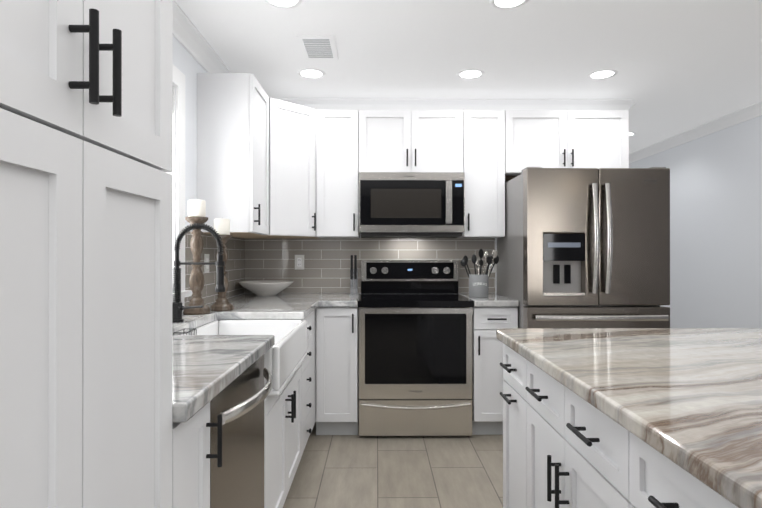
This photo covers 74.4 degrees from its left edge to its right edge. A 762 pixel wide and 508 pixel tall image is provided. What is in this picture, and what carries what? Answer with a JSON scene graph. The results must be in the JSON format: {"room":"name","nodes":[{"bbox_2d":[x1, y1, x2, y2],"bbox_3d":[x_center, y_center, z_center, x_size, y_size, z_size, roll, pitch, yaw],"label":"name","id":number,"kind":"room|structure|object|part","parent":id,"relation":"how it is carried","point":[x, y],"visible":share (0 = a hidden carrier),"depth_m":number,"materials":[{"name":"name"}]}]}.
{"room":"kitchen","nodes":[
{"label":"kitchen","id":0,"kind":"room"},
{"bbox_2d":[172,36,243,334],"bbox_3d":[-1.117,0.003,0.471,0.120,2.440,7.260,0,0,0],"label":"wall","id":1,"kind":"structure","parent":0,"point":[187,65],"depth_m":2.82,"materials":[{"name":"white paint"}]},
{"bbox_2d":[166,65,192,310],"bbox_3d":[-1.105,-0.329,2.161,0.169,1.270,1.140,0,0,0],"label":"window","id":2,"kind":"structure","parent":1,"relation":"in","point":[178,203],"depth_m":2.63,"materials":[{"name":"white"}]},
{"bbox_2d":[173,0,231,72],"bbox_3d":[-1.014,-1.175,0.414,0.085,0.085,7.140,0,0,0],"label":"crown molding","id":3,"kind":"structure","parent":1,"relation":"attached to","point":[191,39],"depth_m":2.79,"materials":[{"name":"white wood"}]},
{"bbox_2d":[184,231,247,306],"bbox_3d":[-1.069,0.089,2.497,0.008,0.433,2.966,0,0,0],"label":"tile backsplash","id":4,"kind":"structure","parent":1,"relation":"attached to","point":[236,265],"depth_m":3.27,"materials":[{"name":"grey tile"}]},
{"bbox_2d":[204,254,208,272],"bbox_3d":[-1.066,0.058,3.076,0.007,0.116,0.074,0,0,0],"label":"electrical outlet plate","id":5,"kind":"object","parent":4,"relation":"attached to","point":[206,256],"depth_m":3.06,"materials":[{"name":"white plastic"}]},
{"bbox_2d":[197,73,318,238],"bbox_3d":[-0.773,-0.590,3.459,0.612,0.933,1.048,0,0,0],"label":"upper cabinet","id":6,"kind":"object","parent":1,"relation":"attached to","point":[256,161],"visible":1,"depth_m":2.98,"materials":[{"name":"white wood"}]},
{"bbox_2d":[283,422,502,507],"bbox_3d":[1.013,1.277,2.415,4.410,0.100,11.120,0,0,0],"label":"floor","id":7,"kind":"structure","parent":0,"point":[345,471],"depth_m":2.82,"materials":[{"name":"tile"}]},
{"bbox_2d":[0,0,172,507],"bbox_3d":[-0.717,0.081,0.704,0.673,2.285,0.620,0,0,0],"label":"pantry cabinet","id":8,"kind":"object","parent":7,"relation":"on","point":[86,129],"visible":1,"depth_m":0.71,"materials":[{"name":"white wood"}]},
{"bbox_2d":[210,354,271,507],"bbox_3d":[-0.687,0.787,1.543,0.677,0.876,0.591,0,0,0],"label":"dishwasher","id":9,"kind":"object","parent":7,"relation":"on","point":[237,477],"visible":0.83,"depth_m":1.50,"materials":[{"name":"grey metal"}]},
{"bbox_2d":[172,310,314,507],"bbox_3d":[-0.711,0.787,2.173,0.638,0.879,2.317,0,0,0],"label":"base cabinet","id":10,"kind":"object","parent":7,"relation":"on","point":[289,416],"visible":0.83,"depth_m":2.01,"materials":[{"name":"white wood"}]},
{"bbox_2d":[172,293,360,422],"bbox_3d":[-0.610,0.327,2.500,0.922,0.040,2.966,0,0,0],"label":"countertop","id":11,"kind":"structure","parent":10,"relation":"on","point":[206,369],"depth_m":1.69,"materials":[{"name":"stone"}]},
{"bbox_2d":[183,199,209,314],"bbox_3d":[-0.949,0.011,2.587,0.132,0.589,0.132,0,0,0],"label":"candle holder","id":12,"kind":"object","parent":11,"relation":"on","point":[196,211],"visible":0.92,"depth_m":2.56,"materials":[{"name":"brown wood"}]},
{"bbox_2d":[172,223,224,321],"bbox_3d":[-0.830,0.082,2.260,0.247,0.447,0.085,0,0,0],"label":"faucet","id":13,"kind":"object","parent":11,"relation":"on","point":[178,307],"visible":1,"depth_m":2.26,"materials":[{"name":"black metal"}]},
{"bbox_2d":[210,218,233,310],"bbox_3d":[-0.870,0.054,2.748,0.124,0.504,0.124,0,0,0],"label":"candle holder","id":14,"kind":"object","parent":11,"relation":"on","point":[222,229],"visible":0.62,"depth_m":2.72,"materials":[{"name":"brown wood"}]},
{"bbox_2d":[181,320,306,395],"bbox_3d":[-0.630,0.443,2.273,0.487,0.190,0.770,0,0,0],"label":"farmhouse sink","id":15,"kind":"object","parent":11,"relation":"in","point":[285,355],"visible":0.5,"depth_m":2.42,"materials":[{"name":"white ceramic"}]},
{"bbox_2d":[173,328,196,334],"bbox_3d":[-0.818,0.366,2.097,0.056,0.094,0.114,0,0,0],"label":"sink caddy","id":16,"kind":"object","parent":15,"relation":"in","point":[186,332],"visible":0.29,"depth_m":2.08,"materials":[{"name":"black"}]},
{"bbox_2d":[238,280,293,295],"bbox_3d":[-0.855,0.257,3.742,0.406,0.103,0.406,0,0,0],"label":"ceramic bowl","id":17,"kind":"object","parent":11,"relation":"on","point":[265,287],"visible":0.98,"depth_m":3.64,"materials":[{"name":"white ceramic"}]},
{"bbox_2d":[349,255,358,294],"bbox_3d":[-0.205,0.159,3.817,0.070,0.300,0.100,0,0,0],"label":"stand","id":18,"kind":"object","parent":11,"relation":"on","point":[354,281],"visible":1,"depth_m":3.81,"materials":[{"name":"grey plastic"}]},
{"bbox_2d":[315,306,358,434],"bbox_3d":[-0.619,0.790,3.614,0.922,0.879,0.638,0,0,0],"label":"base cabinet","id":19,"kind":"object","parent":7,"relation":"on","point":[336,370],"visible":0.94,"depth_m":3.35,"materials":[{"name":"white wood"}]},
{"bbox_2d":[358,260,473,435],"bbox_3d":[0.228,0.638,3.625,0.768,1.182,0.709,0,0,0],"label":"range","id":20,"kind":"object","parent":7,"relation":"on","point":[415,347],"visible":1,"depth_m":3.33,"materials":[{"name":"grey metal"}]},
{"bbox_2d":[472,306,517,434],"bbox_3d":[0.763,0.790,3.625,0.294,0.879,0.638,0,0,0],"label":"base cabinet","id":21,"kind":"object","parent":7,"relation":"on","point":[487,377],"visible":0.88,"depth_m":3.35,"materials":[{"name":"white wood"}]},
{"bbox_2d":[458,293,518,306],"bbox_3d":[0.762,0.329,3.655,0.294,0.040,0.676,0,0,0],"label":"countertop","id":22,"kind":"structure","parent":21,"relation":"on","point":[494,300],"depth_m":3.32,"materials":[{"name":"stone"}]},
{"bbox_2d":[460,249,498,297],"bbox_3d":[0.709,0.134,3.598,0.279,0.349,0.149,0,0,0],"label":"utensil crock","id":23,"kind":"object","parent":22,"relation":"on","point":[478,285],"visible":1,"depth_m":3.56,"materials":[{"name":"grey ceramic"}]},
{"bbox_2d":[497,167,669,327],"bbox_3d":[1.362,0.339,3.528,0.900,1.779,0.918,0,0,0],"label":"fridge","id":24,"kind":"object","parent":7,"relation":"on","point":[510,265],"depth_m":3.15,"materials":[{"name":"grey metal"}]},
{"bbox_3d":[1.147,0.067,3.180,0.261,0.388,0.069,0,0,0],"label":"fridge panel","id":25,"kind":"part","parent":24,"relation":"part of","materials":[{"name":"black plastic"}]},
{"bbox_3d":[1.365,0.295,3.191,0.900,1.667,0.096,0,0,0],"label":"fridge door","id":26,"kind":"part","parent":24,"relation":"part of","materials":[{"name":"silver metal"}]},
{"bbox_3d":[1.365,-0.011,3.107,0.822,0.854,0.075,0,0,0],"label":"fridge handle","id":27,"kind":"part","parent":24,"relation":"part of","materials":[{"name":"silver metal"}]},
{"bbox_2d":[500,344,737,507],"bbox_3d":[1.280,0.785,1.250,1.633,0.879,1.595,0,0,0],"label":"base cabinet","id":28,"kind":"object","parent":7,"relation":"on","point":[564,447],"visible":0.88,"depth_m":1.32,"materials":[{"name":"white wood"}]},
{"bbox_2d":[496,328,761,507],"bbox_3d":[1.299,0.324,1.324,1.655,0.040,1.510,0,0,0],"label":"countertop","id":29,"kind":"structure","parent":28,"relation":"on","point":[689,400],"depth_m":1.17,"materials":[{"name":"stone"}]},
{"bbox_2d":[360,236,496,293],"bbox_3d":[0.435,0.010,4.053,3.040,2.440,0.120,0,0,0],"label":"wall","id":30,"kind":"structure","parent":0,"point":[496,267],"depth_m":4.00,"materials":[{"name":"white paint"}]},
{"bbox_2d":[316,110,359,237],"bbox_3d":[-0.319,-0.590,3.824,0.308,0.930,0.324,0,0,0],"label":"upper cabinet","id":31,"kind":"object","parent":30,"relation":"attached to","point":[337,131],"depth_m":3.67,"materials":[{"name":"white wood"}]},
{"bbox_2d":[248,237,494,292],"bbox_3d":[-0.073,0.019,3.984,1.961,0.579,0.008,0,0,0],"label":"tile backsplash","id":32,"kind":"structure","parent":30,"relation":"attached to","point":[327,264],"depth_m":3.98,"materials":[{"name":"grey tile"}]},
{"bbox_2d":[295,255,303,269],"bbox_3d":[-0.645,0.065,3.972,0.074,0.116,0.008,0,0,0],"label":"electrical outlet plate","id":33,"kind":"object","parent":32,"relation":"attached to","point":[299,262],"depth_m":3.97,"materials":[{"name":"white plastic"}]},
{"bbox_2d":[487,264,495,272],"bbox_3d":[0.877,0.090,3.984,0.074,0.116,0.008,0,0,0],"label":"electrical outlet plate","id":34,"kind":"object","parent":32,"relation":"attached to","point":[494,268],"depth_m":3.98,"materials":[{"name":"white plastic"}]},
{"bbox_2d":[360,110,463,172],"bbox_3d":[0.219,-0.824,3.829,0.764,0.463,0.324,0,0,0],"label":"upper cabinet","id":35,"kind":"object","parent":30,"relation":"attached to","point":[390,140],"depth_m":3.67,"materials":[{"name":"white wood"}]},
{"bbox_2d":[359,172,464,237],"bbox_3d":[0.219,-0.356,3.774,0.757,0.455,0.432,0,0,0],"label":"microwave","id":36,"kind":"object","parent":35,"relation":"attached to","point":[411,204],"visible":1,"depth_m":3.59,"materials":[{"name":"grey metal"}]},
{"bbox_2d":[275,98,632,109],"bbox_3d":[0.476,-1.167,3.953,2.940,0.085,0.085,0,0,0],"label":"crown molding","id":37,"kind":"structure","parent":30,"relation":"attached to","point":[315,103],"depth_m":3.95,"materials":[{"name":"white wood"}]},
{"bbox_2d":[457,110,507,237],"bbox_3d":[0.755,-0.590,3.833,0.304,0.930,0.324,0,0,0],"label":"upper cabinet","id":38,"kind":"object","parent":30,"relation":"attached to","point":[486,152],"depth_m":3.68,"materials":[{"name":"white wood"}]},
{"bbox_2d":[505,110,628,182],"bbox_3d":[1.362,-0.806,3.838,0.906,0.498,0.324,0,0,0],"label":"upper cabinet","id":39,"kind":"object","parent":30,"relation":"attached to","point":[598,139],"depth_m":3.68,"materials":[{"name":"white wood"}]},
{"bbox_3d":[1.361,-0.574,3.897,0.904,0.034,0.204,0,0,0],"label":"wall cabinet filler","id":40,"kind":"part","parent":39,"relation":"part of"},
{"bbox_2d":[175,0,761,153],"bbox_3d":[1.013,-1.263,2.420,4.410,0.100,11.120,0,0,0],"label":"ceiling","id":41,"kind":"structure","parent":0,"point":[679,66],"depth_m":2.99,"materials":[{"name":"white paint"}]},
{"bbox_2d":[264,0,301,8],"bbox_3d":[-0.468,-1.211,2.385,0.187,0.003,0.187,0,0,45],"label":"recessed light","id":42,"kind":"object","parent":41,"relation":"in","point":[284,4],"depth_m":2.43,"materials":[{"name":"white"}]},
{"bbox_2d":[297,68,324,78],"bbox_3d":[-0.467,-1.209,3.369,0.187,0.003,0.187,0,0,45],"label":"recessed light","id":43,"kind":"object","parent":41,"relation":"in","point":[310,73],"depth_m":3.36,"materials":[{"name":"white plastic"}]},
{"bbox_2d":[296,35,338,59],"bbox_3d":[-0.366,-1.207,2.949,0.210,0.009,0.340,0,0,0],"label":"ceiling vent","id":44,"kind":"object","parent":41,"relation":"in","point":[317,47],"visible":1,"depth_m":2.93,"materials":[{"name":"white"}]},
{"bbox_2d":[457,69,484,78],"bbox_3d":[0.602,-1.209,3.377,0.187,0.003,0.187,0,0,45],"label":"recessed light","id":45,"kind":"object","parent":41,"relation":"in","point":[468,73],"depth_m":3.36,"materials":[{"name":"white"}]},
{"bbox_2d":[489,0,528,9],"bbox_3d":[0.613,-1.211,2.393,0.187,0.003,0.187,0,0,45],"label":"recessed light","id":46,"kind":"object","parent":41,"relation":"in","point":[499,4],"depth_m":2.43,"materials":[{"name":"white plastic"}]},
{"bbox_2d":[587,69,617,79],"bbox_3d":[1.490,-1.209,3.384,0.187,0.003,0.187,0,0,45],"label":"recessed light","id":47,"kind":"object","parent":41,"relation":"in","point":[605,73],"depth_m":3.38,"materials":[{"name":"white plastic"}]},
{"bbox_2d":[629,115,761,327],"bbox_3d":[3.158,0.007,2.434,0.120,2.440,11.120,0,0,0],"label":"wall","id":48,"kind":"structure","parent":0,"point":[715,229],"depth_m":4.61,"materials":[{"name":"white paint"}]},
{"bbox_2d":[629,101,761,162],"bbox_3d":[3.055,-1.171,2.376,0.085,0.085,11.000,0,0,0],"label":"crown molding","id":49,"kind":"structure","parent":48,"relation":"attached to","point":[754,110],"depth_m":4.74,"materials":[{"name":"white wood"}]}
]}

